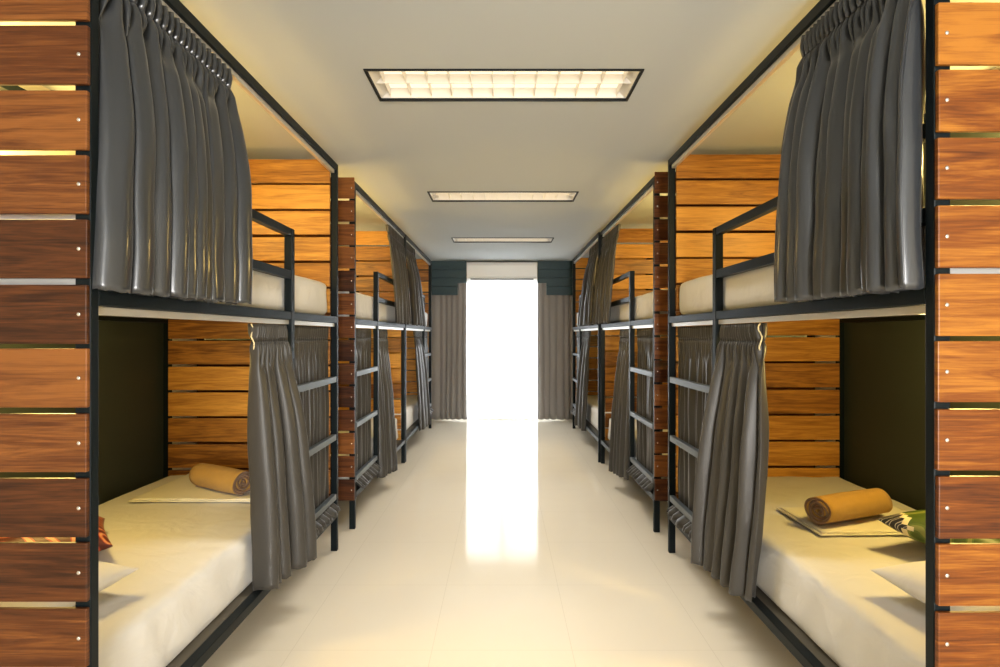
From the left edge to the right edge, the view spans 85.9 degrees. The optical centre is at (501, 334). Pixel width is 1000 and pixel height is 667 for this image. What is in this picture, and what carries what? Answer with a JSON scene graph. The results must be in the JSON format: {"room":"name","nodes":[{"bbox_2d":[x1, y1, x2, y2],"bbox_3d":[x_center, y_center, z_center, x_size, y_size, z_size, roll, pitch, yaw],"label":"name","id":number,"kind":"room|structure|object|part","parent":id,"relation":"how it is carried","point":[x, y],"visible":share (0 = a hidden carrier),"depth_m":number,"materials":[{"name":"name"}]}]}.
{"room":"dormitory","nodes":[
{"label":"dormitory","id":0,"kind":"room"},
{"bbox_2d":[0,86,358,469],"bbox_3d":[-2.190,0.095,3.025,0.100,2.510,11.450,0,0,0],"label":"wall","id":1,"kind":"structure","parent":0,"point":[23,87],"depth_m":2.63,"materials":[{"name":"beige paint"}]},
{"bbox_2d":[0,0,999,261],"bbox_3d":[0.000,-1.220,3.025,4.480,0.120,11.450,0,0,0],"label":"ceiling","id":2,"kind":"structure","parent":0,"point":[311,56],"depth_m":2.68,"materials":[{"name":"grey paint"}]},
{"bbox_2d":[451,238,553,242],"bbox_3d":[0.008,-1.207,6.553,1.226,0.106,0.317,0,0,0],"label":"ceiling light","id":3,"kind":"object","parent":2,"relation":"attached to","point":[453,239],"visible":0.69,"depth_m":6.70,"materials":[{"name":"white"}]},
{"bbox_2d":[427,191,578,201],"bbox_3d":[0.008,-1.207,4.497,1.226,0.106,0.317,0,0,0],"label":"ceiling light","id":4,"kind":"object","parent":2,"relation":"attached to","point":[435,196],"visible":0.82,"depth_m":4.64,"materials":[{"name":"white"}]},
{"bbox_2d":[363,69,643,101],"bbox_3d":[0.008,-1.207,2.498,1.226,0.106,0.317,0,0,0],"label":"ceiling light","id":5,"kind":"object","parent":2,"relation":"attached to","point":[389,85],"visible":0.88,"depth_m":2.54,"materials":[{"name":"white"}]},
{"bbox_2d":[383,71,623,87],"bbox_3d":[0.008,-1.218,2.498,1.190,0.005,0.281,0,0,0],"label":"diffuser","id":6,"kind":"object","parent":5,"relation":"attached to","point":[387,74],"depth_m":2.50,"materials":[{"name":"beige plastic"}]},
{"bbox_2d":[538,261,585,294],"bbox_3d":[1.154,-0.891,8.400,1.192,0.533,0.040,0,0,0],"label":"pelmet","id":7,"kind":"object","parent":2,"relation":"attached to","point":[557,276],"visible":0.61,"depth_m":8.38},
{"bbox_2d":[202,419,802,666],"bbox_3d":[0.000,1.400,3.025,4.480,0.100,11.450,0,0,0],"label":"floor","id":8,"kind":"structure","parent":0,"point":[494,542],"depth_m":2.96,"materials":[{"name":"beige tile"}]},
{"bbox_2d":[0,0,337,666],"bbox_3d":[-1.579,0.129,2.354,1.101,2.442,2.051,0,0,0],"label":"bunk bed","id":9,"kind":"object","parent":8,"relation":"on","point":[88,378],"visible":0.73,"depth_m":1.33,"materials":[{"name":"black metal"}]},
{"bbox_3d":[-2.095,-1.050,2.362,0.040,0.040,1.979,0,0,0],"label":"rail","id":10,"kind":"part","parent":9,"relation":"part of","materials":[{"name":"black metal"}]},
{"bbox_3d":[-1.572,0.029,1.339,1.086,2.239,0.012,0,0,0],"label":"plank panel","id":11,"kind":"part","parent":9,"relation":"part of","materials":[{"name":"brown wood"}]},
{"bbox_3d":[-1.050,0.140,1.359,0.040,2.420,0.028,0,0,0],"label":"corner post","id":12,"kind":"part","parent":9,"relation":"part of","materials":[{"name":"black metal"}]},
{"bbox_2d":[73,475,251,666],"bbox_3d":[-1.576,0.976,2.353,0.981,0.247,1.941,0,0,0],"label":"mattress","id":13,"kind":"object","parent":9,"relation":"on","point":[193,559],"visible":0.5,"depth_m":2.05,"materials":[{"name":"white fabric"}]},
{"bbox_2d":[0,516,112,550],"bbox_3d":[-1.740,0.773,2.040,0.398,0.142,0.400,0,0,-40],"label":"cushion","id":14,"kind":"object","parent":13,"relation":"on","point":[104,542],"visible":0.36,"depth_m":1.95,"materials":[{"name":"orange fabric"}]},
{"bbox_2d":[0,561,138,606],"bbox_3d":[-1.520,0.783,1.640,0.560,0.122,0.400,0,0,8],"label":"pillow","id":15,"kind":"object","parent":13,"relation":"on","point":[109,573],"visible":0.22,"depth_m":1.70,"materials":[{"name":"white fabric"}]},
{"bbox_2d":[127,474,249,501],"bbox_3d":[-1.570,0.840,3.000,0.661,0.016,0.561,0,0,0],"label":"sheet","id":16,"kind":"object","parent":13,"relation":"on","point":[181,489],"visible":0.38,"depth_m":2.80,"materials":[{"name":"beige fabric"}]},
{"bbox_2d":[189,463,249,494],"bbox_3d":[-1.499,0.768,2.867,0.382,0.127,0.129,0,0,29],"label":"rolled towel","id":17,"kind":"object","parent":16,"relation":"on","point":[210,476],"visible":1,"depth_m":2.80,"materials":[{"name":"brown fabric"}]},
{"bbox_2d":[0,214,326,314],"bbox_3d":[-1.569,-0.223,2.353,0.996,0.214,1.940,0,0,0],"label":"mattress","id":18,"kind":"object","parent":9,"relation":"on","point":[267,290],"visible":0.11,"depth_m":2.48,"materials":[{"name":"white fabric"}]},
{"bbox_3d":[-2.095,0.140,3.366,0.040,2.420,0.028,0,0,0],"label":"corner post","id":19,"kind":"part","parent":9,"relation":"part of","materials":[{"name":"black metal"}]},
{"bbox_2d":[92,0,252,304],"bbox_3d":[-1.004,-0.557,1.690,0.160,0.898,0.683,0,0,0],"label":"curtain","id":20,"kind":"object","parent":9,"relation":"attached to","point":[173,219],"visible":0.96,"depth_m":1.57,"materials":[{"name":"grey fabric"}]},
{"bbox_3d":[-1.573,0.029,3.343,1.004,2.241,0.016,0,0,0],"label":"plank panel","id":21,"kind":"part","parent":9,"relation":"part of","materials":[{"name":"orange wood"}]},
{"bbox_3d":[-1.050,-1.050,2.362,0.040,0.040,1.979,0,0,0],"label":"rail","id":22,"kind":"part","parent":9,"relation":"part of","materials":[{"name":"black metal"}]},
{"bbox_3d":[-1.047,-0.503,2.005,0.034,0.037,1.240,0,0,0],"label":"guard rail","id":23,"kind":"part","parent":9,"relation":"part of","materials":[{"name":"black metal"}]},
{"bbox_3d":[-1.047,-0.295,2.005,0.034,0.040,1.240,0,0,0],"label":"guard rail","id":24,"kind":"part","parent":9,"relation":"part of","materials":[{"name":"black metal"}]},
{"bbox_2d":[247,323,316,590],"bbox_3d":[-0.997,0.520,2.468,0.195,1.141,0.386,0,0,0],"label":"curtain","id":25,"kind":"object","parent":9,"relation":"attached to","point":[282,507],"visible":1,"depth_m":2.39,"materials":[{"name":"grey fabric"}]},
{"bbox_3d":[-1.070,0.007,2.305,0.022,0.113,0.015,0,0,44],"label":"cord","id":26,"kind":"part","parent":25,"relation":"part of","materials":[{"name":"beige plastic"}]},
{"bbox_3d":[-1.047,0.289,2.645,0.038,1.622,0.040,0,0,0],"label":"ladder post","id":27,"kind":"part","parent":9,"relation":"part of","materials":[{"name":"black metal"}]},
{"bbox_2d":[295,325,340,537],"bbox_3d":[-1.048,0.522,3.003,0.123,1.143,0.653,0,0,0],"label":"curtain","id":28,"kind":"object","parent":9,"relation":"attached to","point":[311,342],"visible":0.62,"depth_m":3.09,"materials":[{"name":"grey fabric"}]},
{"bbox_3d":[-1.050,0.140,3.366,0.040,2.420,0.028,0,0,0],"label":"corner post","id":29,"kind":"part","parent":9,"relation":"part of","materials":[{"name":"black metal"}]},
{"bbox_2d":[197,177,404,528],"bbox_3d":[-1.571,0.129,4.697,1.101,2.442,1.966,0,0,0],"label":"bunk bed","id":30,"kind":"object","parent":8,"relation":"on","point":[348,268],"visible":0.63,"depth_m":3.75,"materials":[{"name":"brown wood"}]},
{"bbox_3d":[-1.564,0.028,3.724,1.086,2.239,0.012,0,0,0],"label":"plank panel","id":31,"kind":"part","parent":30,"relation":"part of","materials":[{"name":"orange wood"}]},
{"bbox_3d":[-1.042,0.140,3.744,0.040,2.420,0.028,0,0,0],"label":"corner post","id":32,"kind":"part","parent":30,"relation":"part of","materials":[{"name":"black metal"}]},
{"bbox_2d":[330,291,395,322],"bbox_3d":[-1.561,-0.223,4.696,0.997,0.213,1.855,0,0,0],"label":"mattress","id":33,"kind":"object","parent":30,"relation":"on","point":[364,303],"visible":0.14,"depth_m":4.32,"materials":[{"name":"white fabric"}]},
{"bbox_2d":[330,418,397,478],"bbox_3d":[-1.569,0.975,4.696,0.981,0.248,1.856,0,0,0],"label":"mattress","id":34,"kind":"object","parent":30,"relation":"on","point":[371,418],"visible":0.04,"depth_m":4.60,"materials":[{"name":"white fabric"}]},
{"bbox_2d":[348,328,380,488],"bbox_3d":[-1.032,0.522,4.089,0.131,1.144,0.611,0,0,0],"label":"curtain","id":35,"kind":"object","parent":30,"relation":"attached to","point":[363,336],"visible":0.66,"depth_m":4.13,"materials":[{"name":"grey fabric"}]},
{"bbox_3d":[-1.565,0.029,5.643,1.004,2.239,0.016,0,0,0],"label":"plank panel","id":36,"kind":"part","parent":30,"relation":"part of","materials":[{"name":"orange wood"}]},
{"bbox_3d":[-1.039,0.289,4.430,0.038,1.622,0.040,0,0,0],"label":"ladder post","id":37,"kind":"part","parent":30,"relation":"part of","materials":[{"name":"black metal"}]},
{"bbox_3d":[-1.042,-1.050,4.705,0.040,0.040,1.894,0,0,0],"label":"rail","id":38,"kind":"part","parent":30,"relation":"part of","materials":[{"name":"black metal"}]},
{"bbox_3d":[-1.039,-0.503,5.045,0.034,0.037,1.190,0,0,0],"label":"guard rail","id":39,"kind":"part","parent":30,"relation":"part of","materials":[{"name":"black metal"}]},
{"bbox_3d":[-1.039,-0.295,5.045,0.034,0.040,1.190,0,0,0],"label":"guard rail","id":40,"kind":"part","parent":30,"relation":"part of","materials":[{"name":"black metal"}]},
{"bbox_2d":[377,329,397,477],"bbox_3d":[-1.001,0.572,4.687,0.155,1.245,0.451,0,0,0],"label":"curtain","id":41,"kind":"object","parent":30,"relation":"attached to","point":[388,464],"visible":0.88,"depth_m":4.63,"materials":[{"name":"grey fabric"}]},
{"bbox_2d":[385,224,410,324],"bbox_3d":[-0.995,-0.557,5.266,0.135,0.897,0.779,0,0,0],"label":"curtain","id":42,"kind":"object","parent":30,"relation":"attached to","point":[396,242],"visible":1,"depth_m":5.12,"materials":[{"name":"grey fabric"}]},
{"bbox_3d":[-1.042,0.140,5.666,0.040,2.420,0.028,0,0,0],"label":"corner post","id":43,"kind":"part","parent":30,"relation":"part of","materials":[{"name":"black metal"}]},
{"bbox_2d":[356,234,431,461],"bbox_3d":[-1.569,0.128,6.742,1.101,2.443,2.075,0,0,0],"label":"bunk bed","id":44,"kind":"object","parent":8,"relation":"on","point":[425,262],"visible":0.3,"depth_m":7.74,"materials":[{"name":"black metal"}]},
{"bbox_3d":[-1.562,0.027,7.743,1.004,2.241,0.016,0,0,0],"label":"plank panel","id":45,"kind":"part","parent":44,"relation":"part of","materials":[{"name":"orange wood"}]},
{"bbox_2d":[371,395,417,429],"bbox_3d":[-1.566,0.976,6.733,0.982,0.248,1.980,0,0,0],"label":"mattress","id":46,"kind":"object","parent":44,"relation":"on","point":[411,400],"visible":0.11,"depth_m":6.62,"materials":[{"name":"white fabric"}]},
{"bbox_3d":[-1.040,0.140,5.719,0.040,2.420,0.028,0,0,0],"label":"corner post","id":47,"kind":"part","parent":44,"relation":"part of","materials":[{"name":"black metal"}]},
{"bbox_2d":[406,241,425,325],"bbox_3d":[-0.993,-0.557,6.219,0.136,0.898,0.951,0,0,0],"label":"curtain","id":48,"kind":"object","parent":44,"relation":"attached to","point":[415,288],"visible":0.98,"depth_m":5.99,"materials":[{"name":"grey fabric"}]},
{"bbox_2d":[409,312,427,325],"bbox_3d":[-1.560,-0.224,6.734,0.996,0.215,1.980,0,0,0],"label":"mattress","id":49,"kind":"object","parent":44,"relation":"on","point":[426,314],"visible":0.05,"depth_m":7.57,"materials":[{"name":"white fabric"}]},
{"bbox_3d":[-1.040,-1.050,6.742,0.040,0.040,2.019,0,0,0],"label":"rail","id":50,"kind":"part","parent":44,"relation":"part of","materials":[{"name":"black metal"}]},
{"bbox_2d":[413,331,430,430],"bbox_3d":[-1.004,0.562,6.761,0.145,1.225,0.565,0,0,0],"label":"curtain","id":51,"kind":"object","parent":44,"relation":"attached to","point":[424,417],"visible":0.98,"depth_m":6.71,"materials":[{"name":"grey fabric"}]},
{"bbox_3d":[-1.037,0.289,7.080,0.038,1.622,0.040,0,0,0],"label":"ladder post","id":52,"kind":"part","parent":44,"relation":"part of","materials":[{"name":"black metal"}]},
{"bbox_2d":[425,331,433,413],"bbox_3d":[-1.032,0.522,7.400,0.131,1.144,0.658,0,0,0],"label":"curtain","id":53,"kind":"object","parent":44,"relation":"attached to","point":[426,332],"visible":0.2,"depth_m":7.66,"materials":[{"name":"grey fabric"}]},
{"bbox_3d":[-1.040,0.140,7.766,0.040,2.420,0.028,0,0,0],"label":"corner post","id":54,"kind":"part","parent":44,"relation":"part of","materials":[{"name":"black metal"}]},
{"bbox_2d":[573,232,677,461],"bbox_3d":[1.569,0.119,6.728,1.101,2.461,2.085,0,0,0],"label":"bunk bed","id":55,"kind":"object","parent":8,"relation":"on","point":[594,363],"visible":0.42,"depth_m":7.72,"materials":[{"name":"black metal"}]},
{"bbox_3d":[1.040,0.130,7.756,0.040,2.440,0.028,0,0,0],"label":"corner post","id":56,"kind":"part","parent":55,"relation":"part of","materials":[{"name":"black metal"}]},
{"bbox_2d":[571,331,578,415],"bbox_3d":[1.033,0.522,7.390,0.133,1.144,0.641,0,0,0],"label":"curtain","id":57,"kind":"object","parent":55,"relation":"attached to","point":[577,332],"visible":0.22,"depth_m":7.55,"materials":[{"name":"grey fabric"}]},
{"bbox_3d":[1.037,0.289,7.070,0.038,1.622,0.040,0,0,0],"label":"ladder post","id":58,"kind":"part","parent":55,"relation":"part of","materials":[{"name":"black metal"}]},
{"bbox_2d":[574,331,590,430],"bbox_3d":[1.006,0.562,6.748,0.144,1.225,0.566,0,0,0],"label":"curtain","id":59,"kind":"object","parent":55,"relation":"attached to","point":[583,369],"visible":0.98,"depth_m":6.71,"materials":[{"name":"grey fabric"}]},
{"bbox_3d":[1.040,-1.070,6.728,0.040,0.040,2.029,0,0,0],"label":"rail","id":60,"kind":"part","parent":55,"relation":"part of","materials":[{"name":"black metal"}]},
{"bbox_2d":[577,241,597,325],"bbox_3d":[0.996,-0.557,6.208,0.133,0.898,0.975,0,0,0],"label":"curtain","id":61,"kind":"object","parent":55,"relation":"attached to","point":[585,313],"visible":0.98,"depth_m":5.96,"materials":[{"name":"grey fabric"}]},
{"bbox_3d":[1.040,0.130,5.699,0.040,2.440,0.028,0,0,0],"label":"corner post","id":62,"kind":"part","parent":55,"relation":"part of","materials":[{"name":"black metal"}]},
{"bbox_3d":[1.562,0.009,7.733,1.004,2.239,0.016,0,0,0],"label":"plank panel","id":63,"kind":"part","parent":55,"relation":"part of","materials":[{"name":"orange wood"}]},
{"bbox_2d":[586,395,636,429],"bbox_3d":[1.566,0.976,6.719,0.982,0.248,1.992,0,0,0],"label":"mattress","id":64,"kind":"object","parent":55,"relation":"on","point":[592,401],"visible":0.11,"depth_m":6.58,"materials":[{"name":"white fabric"}]},
{"bbox_2d":[601,172,814,531],"bbox_3d":[1.589,0.118,4.657,1.101,2.463,2.006,0,0,0],"label":"bunk bed","id":65,"kind":"object","parent":8,"relation":"on","point":[658,184],"visible":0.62,"depth_m":3.69,"materials":[{"name":"brown wood"}]},
{"bbox_3d":[1.060,0.130,5.646,0.040,2.440,0.028,0,0,0],"label":"corner post","id":66,"kind":"part","parent":65,"relation":"part of","materials":[{"name":"black metal"}]},
{"bbox_2d":[592,224,620,324],"bbox_3d":[1.012,-0.557,5.241,0.138,0.897,0.771,0,0,0],"label":"curtain","id":67,"kind":"object","parent":65,"relation":"attached to","point":[602,300],"visible":1,"depth_m":5.14,"materials":[{"name":"grey fabric"}]},
{"bbox_2d":[609,329,628,479],"bbox_3d":[1.016,0.572,4.622,0.163,1.245,0.457,0,0,0],"label":"curtain","id":68,"kind":"object","parent":65,"relation":"attached to","point":[619,431],"visible":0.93,"depth_m":4.57,"materials":[{"name":"grey fabric"}]},
{"bbox_3d":[1.057,-0.295,5.005,0.034,0.040,1.230,0,0,0],"label":"guard rail","id":69,"kind":"part","parent":65,"relation":"part of","materials":[{"name":"black metal"}]},
{"bbox_3d":[1.057,-0.503,5.005,0.034,0.037,1.230,0,0,0],"label":"guard rail","id":70,"kind":"part","parent":65,"relation":"part of","materials":[{"name":"black metal"}]},
{"bbox_3d":[1.060,-1.070,4.665,0.040,0.040,1.934,0,0,0],"label":"rail","id":71,"kind":"part","parent":65,"relation":"part of","materials":[{"name":"black metal"}]},
{"bbox_3d":[1.057,0.289,4.370,0.038,1.622,0.040,0,0,0],"label":"ladder post","id":72,"kind":"part","parent":65,"relation":"part of","materials":[{"name":"black metal"}]},
{"bbox_3d":[1.583,0.008,5.623,1.004,2.242,0.016,0,0,0],"label":"plank panel","id":73,"kind":"part","parent":65,"relation":"part of","materials":[{"name":"orange wood"}]},
{"bbox_2d":[608,418,675,478],"bbox_3d":[1.586,0.976,4.656,0.982,0.248,1.896,0,0,0],"label":"mattress","id":74,"kind":"object","parent":65,"relation":"on","point":[664,430],"visible":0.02,"depth_m":4.75,"materials":[{"name":"white fabric"}]},
{"bbox_2d":[610,289,675,322],"bbox_3d":[1.579,-0.223,4.656,0.996,0.214,1.896,0,0,0],"label":"mattress","id":75,"kind":"object","parent":65,"relation":"on","point":[643,303],"visible":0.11,"depth_m":4.27,"materials":[{"name":"white fabric"}]},
{"bbox_2d":[627,328,662,491],"bbox_3d":[1.054,0.522,4.028,0.135,1.144,0.612,0,0,0],"label":"curtain","id":76,"kind":"object","parent":65,"relation":"attached to","point":[645,335],"visible":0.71,"depth_m":4.07,"materials":[{"name":"grey fabric"}]},
{"bbox_3d":[1.060,0.130,3.684,0.040,2.440,0.028,0,0,0],"label":"corner post","id":77,"kind":"part","parent":65,"relation":"part of","materials":[{"name":"black metal"}]},
{"bbox_3d":[1.582,0.008,3.663,1.086,2.241,0.012,0,0,0],"label":"plank panel","id":78,"kind":"part","parent":65,"relation":"part of","materials":[{"name":"orange wood"}]},
{"bbox_2d":[668,0,999,666],"bbox_3d":[1.583,0.119,2.309,1.101,2.462,2.081,0,0,0],"label":"bunk bed","id":79,"kind":"object","parent":8,"relation":"on","point":[914,375],"visible":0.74,"depth_m":1.74,"materials":[{"name":"brown wood"}]},
{"bbox_3d":[1.054,0.130,3.336,0.040,2.440,0.028,0,0,0],"label":"corner post","id":80,"kind":"part","parent":79,"relation":"part of","materials":[{"name":"black metal"}]},
{"bbox_2d":[666,325,712,540],"bbox_3d":[1.049,0.522,2.972,0.127,1.143,0.647,0,0,0],"label":"curtain","id":81,"kind":"object","parent":79,"relation":"attached to","point":[695,343],"visible":0.45,"depth_m":3.05,"materials":[{"name":"grey fabric"}]},
{"bbox_3d":[1.051,0.289,2.615,0.038,1.622,0.040,0,0,0],"label":"ladder post","id":82,"kind":"part","parent":79,"relation":"part of","materials":[{"name":"black metal"}]},
{"bbox_2d":[691,323,768,601],"bbox_3d":[0.997,0.520,2.372,0.203,1.140,0.472,0,0,0],"label":"curtain","id":83,"kind":"object","parent":79,"relation":"attached to","point":[731,473],"visible":1,"depth_m":2.30,"materials":[{"name":"grey fabric"}]},
{"bbox_3d":[1.062,0.007,2.208,0.018,0.112,0.029,0,0,17],"label":"cord","id":84,"kind":"part","parent":83,"relation":"part of","materials":[{"name":"beige plastic"}]},
{"bbox_3d":[1.054,-1.070,2.317,0.040,0.040,2.009,0,0,0],"label":"rail","id":85,"kind":"part","parent":79,"relation":"part of","materials":[{"name":"black metal"}]},
{"bbox_3d":[1.577,0.009,3.313,1.004,2.242,0.016,0,0,0],"label":"plank panel","id":86,"kind":"part","parent":79,"relation":"part of","materials":[{"name":"orange wood"}]},
{"bbox_3d":[1.051,-0.295,1.960,0.034,0.040,1.270,0,0,0],"label":"guard rail","id":87,"kind":"part","parent":79,"relation":"part of","materials":[{"name":"black metal"}]},
{"bbox_3d":[1.051,-0.503,1.960,0.034,0.037,1.270,0,0,0],"label":"guard rail","id":88,"kind":"part","parent":79,"relation":"part of","materials":[{"name":"black metal"}]},
{"bbox_2d":[679,265,999,314],"bbox_3d":[1.573,-0.224,2.308,0.996,0.214,1.971,0,0,0],"label":"mattress","id":89,"kind":"object","parent":79,"relation":"on","point":[754,288],"visible":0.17,"depth_m":2.45,"materials":[{"name":"white fabric"}]},
{"bbox_3d":[2.099,0.130,3.336,0.040,2.440,0.028,0,0,0],"label":"corner post","id":90,"kind":"part","parent":79,"relation":"part of","materials":[{"name":"black metal"}]},
{"bbox_2d":[756,476,924,666],"bbox_3d":[1.581,0.976,2.308,0.982,0.248,1.972,0,0,0],"label":"mattress","id":91,"kind":"object","parent":79,"relation":"on","point":[827,586],"visible":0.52,"depth_m":1.97,"materials":[{"name":"white fabric"}]},
{"bbox_2d":[777,506,907,535],"bbox_3d":[1.635,0.840,2.445,0.597,0.016,0.360,0,0,0],"label":"sheet","id":92,"kind":"object","parent":91,"relation":"on","point":[870,525],"visible":0.46,"depth_m":2.35,"materials":[{"name":"beige fabric"}]},
{"bbox_2d":[804,488,892,525],"bbox_3d":[1.554,0.767,2.404,0.406,0.128,0.130,0,0,-21],"label":"rolled towel","id":93,"kind":"object","parent":92,"relation":"on","point":[838,507],"visible":1,"depth_m":2.35,"materials":[{"name":"brown fabric"}]},
{"bbox_2d":[871,561,999,610],"bbox_3d":[1.520,0.780,1.600,0.560,0.134,0.420,0,0,-6],"label":"pillow","id":94,"kind":"object","parent":91,"relation":"on","point":[909,577],"visible":0.38,"depth_m":1.67,"materials":[{"name":"white fabric"}]},
{"bbox_2d":[877,510,999,543],"bbox_3d":[1.775,0.761,2.020,0.436,0.161,0.440,0,0,-25],"label":"cushion","id":95,"kind":"object","parent":91,"relation":"on","point":[911,524],"visible":0.35,"depth_m":2.04,"materials":[{"name":"green fabric"}]},
{"bbox_2d":[774,0,924,302],"bbox_3d":[1.011,-0.567,1.580,0.168,0.917,0.592,0,0,-2],"label":"curtain","id":96,"kind":"object","parent":79,"relation":"attached to","point":[850,202],"visible":1,"depth_m":1.47,"materials":[{"name":"grey fabric"}]},
{"bbox_3d":[1.054,0.130,1.299,0.040,2.440,0.028,0,0,0],"label":"corner post","id":97,"kind":"part","parent":79,"relation":"part of","materials":[{"name":"black metal"}]},
{"bbox_3d":[1.576,0.007,1.278,1.086,2.236,0.012,0,0,0],"label":"plank panel","id":98,"kind":"part","parent":79,"relation":"part of","materials":[{"name":"brown wood"}]},
{"bbox_2d":[371,262,635,419],"bbox_3d":[0.000,0.095,8.625,4.280,2.510,0.150,0,0,0],"label":"wall","id":99,"kind":"structure","parent":0,"point":[466,262],"depth_m":8.55,"materials":[{"name":"beige paint"}]},
{"bbox_2d":[406,275,466,419],"bbox_3d":[-1.077,0.192,8.475,1.048,2.284,0.054,0,0,0],"label":"window curtain","id":100,"kind":"object","parent":99,"relation":"hanging from","point":[449,312],"visible":0.53,"depth_m":8.47,"materials":[{"name":"grey fabric"}]},
{"bbox_2d":[418,261,465,294],"bbox_3d":[-1.154,-0.891,8.400,1.192,0.533,0.040,0,0,0],"label":"pelmet","id":101,"kind":"object","parent":99,"relation":"attached to","point":[446,275],"visible":0.54,"depth_m":8.38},
{"bbox_2d":[467,262,536,281],"bbox_3d":[0.000,-0.990,8.441,1.096,0.300,0.209,0,0,0],"label":"air conditioner","id":102,"kind":"object","parent":99,"relation":"attached to","point":[476,271],"visible":1,"depth_m":8.34,"materials":[{"name":"white plastic"}]},
{"bbox_2d":[471,279,532,279],"bbox_3d":[0.000,-0.870,8.371,0.980,0.016,0.038,0,0,0],"label":"outlet","id":103,"kind":"object","parent":102,"relation":"attached to","point":[471,279],"depth_m":8.35,"materials":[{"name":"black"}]},
{"bbox_2d":[467,282,537,418],"bbox_3d":[0.001,0.239,8.538,1.605,2.199,0.020,0,0,0],"label":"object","id":104,"kind":"object","parent":99,"relation":"hanging from","point":[502,372],"visible":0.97,"depth_m":8.54,"materials":[{"name":"white"}]},
{"bbox_2d":[537,275,597,419],"bbox_3d":[1.084,0.192,8.475,1.048,2.284,0.056,0,0,0],"label":"window curtain","id":105,"kind":"object","parent":99,"relation":"hanging from","point":[554,312],"visible":0.51,"depth_m":8.47,"materials":[{"name":"grey fabric"}]},
{"bbox_2d":[636,66,999,467],"bbox_3d":[2.190,0.095,3.025,0.100,2.510,11.450,0,0,0],"label":"wall","id":106,"kind":"structure","parent":0,"point":[997,67],"depth_m":3.54,"materials":[{"name":"beige paint"}]}
]}

